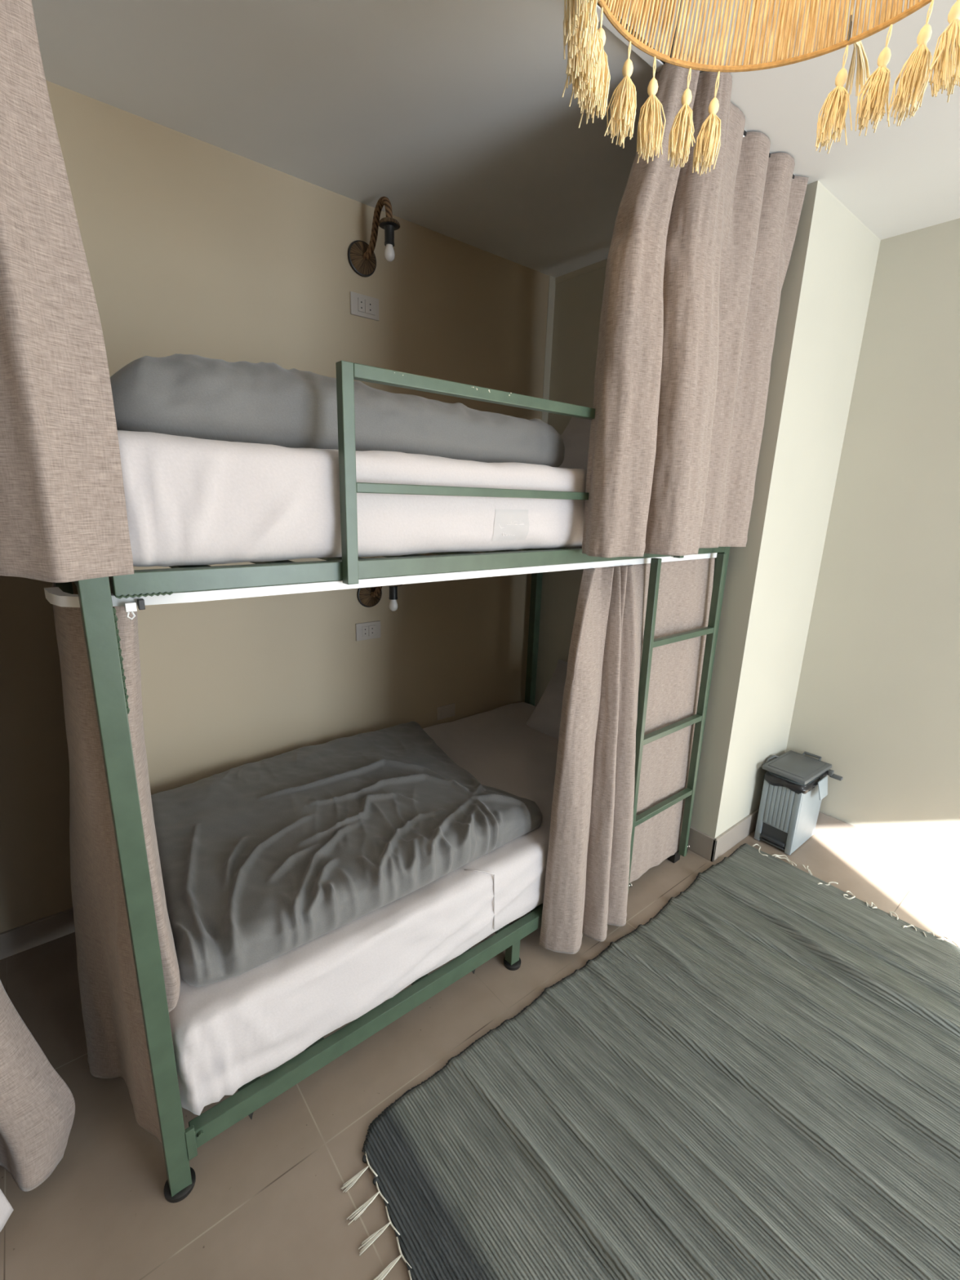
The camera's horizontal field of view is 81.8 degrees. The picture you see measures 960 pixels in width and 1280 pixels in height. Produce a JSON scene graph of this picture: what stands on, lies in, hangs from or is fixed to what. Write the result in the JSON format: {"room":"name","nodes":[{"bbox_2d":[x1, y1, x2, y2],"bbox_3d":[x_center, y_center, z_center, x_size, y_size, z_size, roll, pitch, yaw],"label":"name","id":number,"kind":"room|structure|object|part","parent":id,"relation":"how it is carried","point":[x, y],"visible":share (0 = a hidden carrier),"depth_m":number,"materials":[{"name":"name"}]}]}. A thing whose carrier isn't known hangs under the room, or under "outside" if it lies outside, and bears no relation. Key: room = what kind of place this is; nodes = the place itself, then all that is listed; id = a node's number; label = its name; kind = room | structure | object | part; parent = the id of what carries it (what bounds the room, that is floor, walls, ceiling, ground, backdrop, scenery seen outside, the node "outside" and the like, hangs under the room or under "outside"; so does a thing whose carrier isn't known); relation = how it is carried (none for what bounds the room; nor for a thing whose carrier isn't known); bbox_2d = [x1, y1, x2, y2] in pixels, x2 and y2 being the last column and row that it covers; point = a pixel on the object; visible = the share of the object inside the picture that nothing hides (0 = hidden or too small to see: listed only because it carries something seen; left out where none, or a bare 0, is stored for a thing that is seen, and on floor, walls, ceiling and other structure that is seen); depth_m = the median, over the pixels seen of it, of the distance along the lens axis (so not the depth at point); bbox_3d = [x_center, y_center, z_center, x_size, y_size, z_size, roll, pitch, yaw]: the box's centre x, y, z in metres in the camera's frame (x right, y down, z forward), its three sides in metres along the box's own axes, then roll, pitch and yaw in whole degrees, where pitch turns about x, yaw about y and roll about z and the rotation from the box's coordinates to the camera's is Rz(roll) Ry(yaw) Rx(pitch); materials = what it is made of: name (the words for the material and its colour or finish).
{"room":"dormitory","nodes":[
{"label":"dormitory","id":0,"kind":"room"},
{"bbox_2d":[0,1188,13,1231],"bbox_3d":[-1.106,1.031,0.942,0.433,0.377,0.051,-12,20,-42],"label":"sheet","id":1,"kind":"object","parent":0,"point":[6,1209],"visible":1,"depth_m":1.12,"materials":[{"name":"white fabric"}]},
{"bbox_2d":[0,979,75,1191],"bbox_3d":[-1.739,0.683,0.450,2.172,1.257,0.183,-9,18,-36],"label":"curtain","id":2,"kind":"object","parent":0,"point":[37,1106],"visible":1,"depth_m":1.15,"materials":[{"name":"beige fabric"}]},
{"bbox_2d":[0,80,549,933],"bbox_3d":[-1.481,-0.207,1.577,4.610,2.515,0.100,-10,19,-38],"label":"wall","id":3,"kind":"structure","parent":0,"point":[192,246],"depth_m":1.98,"materials":[{"name":"paint"}]},
{"bbox_2d":[0,907,75,959],"bbox_3d":[-1.458,0.974,1.861,4.478,0.090,0.012,-10,19,-38],"label":"baseboard","id":4,"kind":"structure","parent":3,"relation":"attached to","point":[15,940],"depth_m":1.84,"materials":[{"name":"beige tile"}]},
{"bbox_2d":[350,291,378,320],"bbox_3d":[-0.434,-1.258,2.089,0.118,0.075,0.011,-10,19,-38],"label":"socket plate","id":5,"kind":"object","parent":3,"relation":"attached to","point":[361,305],"visible":1,"depth_m":2.08,"materials":[{"name":"plastic"}]},
{"bbox_2d":[355,620,381,640],"bbox_3d":[-0.482,-0.040,2.397,0.118,0.076,0.011,-10,19,-38],"label":"socket plate","id":6,"kind":"object","parent":3,"relation":"attached to","point":[367,630],"visible":1,"depth_m":2.39,"materials":[{"name":"plastic"}]},
{"bbox_2d":[347,196,399,276],"bbox_3d":[-0.370,-1.436,1.959,0.116,0.217,0.208,-10,19,-38],"label":"wall lamp","id":7,"kind":"object","parent":3,"relation":"attached to","point":[362,258],"visible":1,"depth_m":1.98,"materials":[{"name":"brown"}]},
{"bbox_3d":[-0.434,-1.408,2.045,0.116,0.116,0.012,-10,19,-38],"label":"plate","id":8,"kind":"part","parent":7,"relation":"part of","materials":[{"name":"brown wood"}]},
{"bbox_3d":[-0.363,-1.461,1.964,0.164,0.170,0.028,15,20,42],"label":"rope arm","id":9,"kind":"part","parent":7,"relation":"part of","materials":[{"name":"fabric"}]},
{"bbox_2d":[379,221,399,246],"bbox_3d":[-0.315,-1.405,1.925,0.068,0.058,0.068,-10,19,-38],"label":"socket","id":10,"kind":"object","parent":7,"relation":"attached to","point":[389,227],"depth_m":1.91,"materials":[{"name":"black plastic"}]},
{"bbox_3d":[-0.317,-1.354,1.938,0.037,0.051,0.037,-10,19,-38],"label":"light bulb","id":11,"kind":"part","parent":7,"relation":"part of","materials":[{"name":"white glass"}]},
{"bbox_2d":[357,584,402,611],"bbox_3d":[-0.406,-0.224,2.276,0.116,0.217,0.208,-10,19,-38],"label":"wall lamp","id":12,"kind":"object","parent":3,"relation":"attached to","point":[369,597],"visible":0.52,"depth_m":2.33,"materials":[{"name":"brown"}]},
{"bbox_3d":[-0.470,-0.196,2.362,0.116,0.116,0.012,-10,19,-38],"label":"plate","id":13,"kind":"part","parent":12,"relation":"part of","materials":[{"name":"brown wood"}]},
{"bbox_3d":[-0.399,-0.250,2.281,0.164,0.170,0.028,15,20,42],"label":"rope arm","id":14,"kind":"part","parent":12,"relation":"part of","materials":[{"name":"wicker"}]},
{"bbox_2d":[388,586,397,599],"bbox_3d":[-0.351,-0.194,2.243,0.068,0.058,0.068,-10,19,-38],"label":"socket","id":15,"kind":"object","parent":12,"relation":"attached to","point":[393,589],"depth_m":2.23,"materials":[{"name":"black plastic"}]},
{"bbox_3d":[-0.353,-0.143,2.256,0.037,0.051,0.037,-10,19,-38],"label":"light bulb","id":16,"kind":"part","parent":12,"relation":"part of","materials":[{"name":"white glass"}]},
{"bbox_2d":[436,702,455,719],"bbox_3d":[-0.169,0.359,2.778,0.108,0.068,0.010,-10,19,-38],"label":"cover plate","id":17,"kind":"object","parent":3,"relation":"attached to","point":[448,710],"visible":1,"depth_m":2.77,"materials":[{"name":"plastic"}]},
{"bbox_2d":[541,275,555,423],"bbox_3d":[0.306,-0.551,2.925,0.042,2.415,0.003,-10,19,-38],"label":"trim","id":18,"kind":"structure","parent":3,"relation":"attached to","point":[551,298],"depth_m":2.69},
{"bbox_2d":[0,831,959,1279],"bbox_3d":[0.770,1.696,-0.266,5.305,0.100,6.505,-10,19,-38],"label":"floor","id":19,"kind":"structure","parent":0,"point":[267,1200],"depth_m":1.31,"materials":[{"name":"beige tile"}]},
{"bbox_2d":[44,360,730,1203],"bbox_3d":[-0.168,0.085,1.962,2.101,1.840,1.083,-10,19,-38],"label":"bunk bed","id":20,"kind":"object","parent":19,"relation":"on","point":[95,599],"visible":0.56,"depth_m":1.17,"materials":[{"name":"green metal"}]},
{"bbox_3d":[-1.257,0.106,1.730,0.041,1.832,0.041,-10,19,-38],"label":"post","id":21,"kind":"part","parent":20,"relation":"part of","materials":[{"name":"green metal"}]},
{"bbox_2d":[51,576,180,1142],"bbox_3d":[-0.978,0.454,1.426,0.210,1.261,0.961,-9,18,-36],"label":"curtain","id":22,"kind":"object","parent":20,"relation":"hanging from","point":[113,1017],"visible":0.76,"depth_m":1.14,"materials":[{"name":"beige fabric"}]},
{"bbox_3d":[-0.642,0.544,1.055,0.041,1.362,0.041,-10,19,-38],"label":"post","id":23,"kind":"part","parent":20,"relation":"part of","materials":[{"name":"green metal"}]},
{"bbox_3d":[-0.260,-0.317,1.087,0.025,0.416,0.025,-10,19,-38],"label":"guard rail","id":24,"kind":"part","parent":20,"relation":"part of","materials":[{"name":"green metal"}]},
{"bbox_2d":[117,430,586,566],"bbox_3d":[-0.147,-0.452,1.831,1.952,0.235,1.001,-10,19,-38],"label":"mattress","id":25,"kind":"object","parent":20,"relation":"on","point":[190,501],"visible":0.66,"depth_m":1.07,"materials":[{"name":"white fabric"}]},
{"bbox_2d":[110,353,564,466],"bbox_3d":[-0.310,-0.571,1.506,1.259,0.179,0.633,-10,19,-38],"label":"duvet","id":26,"kind":"object","parent":25,"relation":"on","point":[184,395],"visible":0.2,"depth_m":1.09,"materials":[{"name":"grey fabric"}]},
{"bbox_2d":[559,417,591,470],"bbox_3d":[0.566,-0.791,2.266,0.280,0.310,0.720,-11,19,-41],"label":"pillow","id":27,"kind":"object","parent":25,"relation":"on","point":[575,437],"visible":0.19,"depth_m":2.31,"materials":[{"name":"grey fabric"}]},
{"bbox_2d":[168,702,558,1115],"bbox_3d":[-0.198,0.697,2.152,1.969,0.274,1.054,-10,19,-38],"label":"mattress","id":28,"kind":"object","parent":20,"relation":"on","point":[228,1033],"visible":0.36,"depth_m":1.46,"materials":[{"name":"white fabric"}]},
{"bbox_2d":[151,720,542,986],"bbox_3d":[-0.467,0.553,1.877,1.162,0.158,0.979,-10,19,-38],"label":"duvet","id":29,"kind":"object","parent":28,"relation":"on","point":[261,860],"visible":0.97,"depth_m":1.64,"materials":[{"name":"grey fabric"}]},
{"bbox_2d":[525,658,567,739],"bbox_3d":[0.537,0.338,2.565,0.277,0.317,0.684,-12,20,-42],"label":"pillow","id":30,"kind":"object","parent":28,"relation":"on","point":[545,718],"visible":0.18,"depth_m":2.67,"materials":[{"name":"grey fabric"}]},
{"bbox_3d":[0.124,0.956,1.820,1.958,0.050,0.030,-10,19,-38],"label":"rail","id":31,"kind":"part","parent":20,"relation":"part of","materials":[{"name":"green metal"}]},
{"bbox_3d":[0.162,-0.224,1.509,1.964,0.039,0.030,-10,19,-38],"label":"rail","id":32,"kind":"part","parent":20,"relation":"part of","materials":[{"name":"green metal"}]},
{"bbox_3d":[0.108,1.022,1.829,0.036,0.090,0.032,-10,19,-38],"label":"leg","id":33,"kind":"part","parent":20,"relation":"part of","materials":[{"name":"green metal"}]},
{"bbox_3d":[0.294,-0.162,2.955,0.041,1.832,0.041,-10,19,-38],"label":"post","id":34,"kind":"part","parent":20,"relation":"part of","materials":[{"name":"green metal"}]},
{"bbox_2d":[539,557,715,954],"bbox_3d":[0.586,0.366,1.954,0.888,1.260,0.177,-10,19,-38],"label":"curtain","id":35,"kind":"object","parent":20,"relation":"hanging from","point":[586,887],"visible":0.93,"depth_m":1.82,"materials":[{"name":"beige fabric"}]},
{"bbox_3d":[0.914,0.272,2.297,0.041,1.362,0.041,-10,19,-38],"label":"post","id":36,"kind":"part","parent":20,"relation":"part of","materials":[{"name":"green metal"}]},
{"bbox_2d":[341,843,959,1279],"bbox_3d":[0.844,1.192,1.408,2.154,0.039,1.400,-10,19,-38],"label":"rug","id":37,"kind":"object","parent":19,"relation":"on","point":[758,1078],"visible":1,"depth_m":1.39,"materials":[{"name":"fabric"}]},
{"bbox_2d":[754,750,843,855],"bbox_3d":[1.446,0.742,2.539,0.323,0.376,0.260,-10,19,-38],"label":"pedal bin","id":38,"kind":"object","parent":19,"relation":"on","point":[795,785],"visible":1,"depth_m":2.47,"materials":[{"name":"grey plastic"}]},
{"bbox_3d":[1.346,0.566,2.559,0.113,0.051,0.030,-10,19,-38],"label":"handle","id":39,"kind":"part","parent":38,"relation":"part of","materials":[{"name":"grey plastic"}]},
{"bbox_3d":[1.333,0.777,2.475,0.016,0.333,0.160,-10,19,-38],"label":"frame","id":40,"kind":"part","parent":38,"relation":"part of","materials":[{"name":"grey plastic"}]},
{"bbox_3d":[1.436,0.573,2.507,0.303,0.028,0.184,-10,19,-38],"label":"lid","id":41,"kind":"part","parent":38,"relation":"part of","materials":[{"name":"grey plastic"}]},
{"bbox_3d":[1.437,0.563,2.505,0.258,0.012,0.150,-10,19,-38],"label":"lid panel","id":42,"kind":"part","parent":38,"relation":"part of","materials":[{"name":"grey plastic"}]},
{"bbox_3d":[1.603,0.609,2.499,0.026,0.030,0.058,-10,19,-38],"label":"handle","id":43,"kind":"part","parent":38,"relation":"part of","materials":[{"name":"grey plastic"}]},
{"bbox_2d":[31,0,959,277],"bbox_3d":[0.504,-0.951,-0.513,5.305,0.100,5.405,-10,19,-38],"label":"ceiling","id":44,"kind":"structure","parent":0,"point":[455,113],"depth_m":1.48,"materials":[{"name":"paint"}]},
{"bbox_2d":[595,3,794,178],"bbox_3d":[-0.666,-1.178,0.443,4.435,0.015,0.027,-10,19,-38],"label":"track","id":45,"kind":"object","parent":44,"relation":"attached to","point":[646,58],"visible":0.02,"depth_m":1.25,"materials":[{"name":"white plastic"}]},
{"bbox_2d":[0,0,133,582],"bbox_3d":[-0.801,-0.603,0.467,0.753,1.141,0.118,-10,19,-38],"label":"curtain","id":46,"kind":"object","parent":45,"relation":"hanging from","point":[64,516],"visible":1,"depth_m":0.71,"materials":[{"name":"beige fabric"}]},
{"bbox_2d":[582,53,808,557],"bbox_3d":[0.682,-0.845,1.625,0.891,1.162,0.182,-10,19,-38],"label":"curtain","id":47,"kind":"object","parent":45,"relation":"hanging from","point":[697,265],"visible":0.91,"depth_m":1.48,"materials":[{"name":"beige fabric"}]},
{"bbox_2d":[561,0,959,175],"bbox_3d":[0.403,-0.963,0.641,0.582,0.464,0.580,1,15,-4],"label":"pendant lamp","id":48,"kind":"object","parent":44,"relation":"hanging from","point":[587,68],"visible":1,"depth_m":0.87,"materials":[{"name":"wicker"}]},
{"bbox_2d":[534,180,880,838],"bbox_3d":[0.890,-0.435,2.750,0.615,2.515,1.250,-10,19,-38],"label":"wall","id":49,"kind":"structure","parent":0,"point":[771,584],"depth_m":2.24,"materials":[{"name":"paint"}]},
{"bbox_2d":[555,258,607,284],"bbox_3d":[0.705,-1.591,2.228,0.003,0.028,1.100,-10,19,-38],"label":"trim","id":50,"kind":"structure","parent":49,"relation":"attached to","point":[600,264],"depth_m":2.51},
{"bbox_2d":[687,826,716,862],"bbox_3d":[0.645,0.784,2.817,0.012,0.107,1.162,-10,19,-38],"label":"baseboard","id":51,"kind":"structure","parent":49,"relation":"attached to","point":[700,842],"depth_m":2.42,"materials":[{"name":"beige tile"}]},
{"bbox_2d":[710,808,759,862],"bbox_3d":[1.246,0.866,2.579,0.627,0.107,0.012,-10,19,-38],"label":"baseboard","id":52,"kind":"structure","parent":49,"relation":"attached to","point":[746,826],"depth_m":2.49,"materials":[{"name":"beige tile"}]},
{"bbox_2d":[786,217,959,868],"bbox_3d":[2.842,0.084,0.995,0.100,2.515,4.255,-10,19,-38],"label":"wall","id":53,"kind":"structure","parent":0,"point":[877,697],"depth_m":2.26,"materials":[{"name":"paint"}]},
{"bbox_2d":[814,811,959,895],"bbox_3d":[2.765,1.258,1.258,0.012,0.107,4.043,-10,19,-38],"label":"baseboard","id":54,"kind":"structure","parent":53,"relation":"attached to","point":[942,874],"depth_m":2.40,"materials":[{"name":"beige tile"}]}
]}

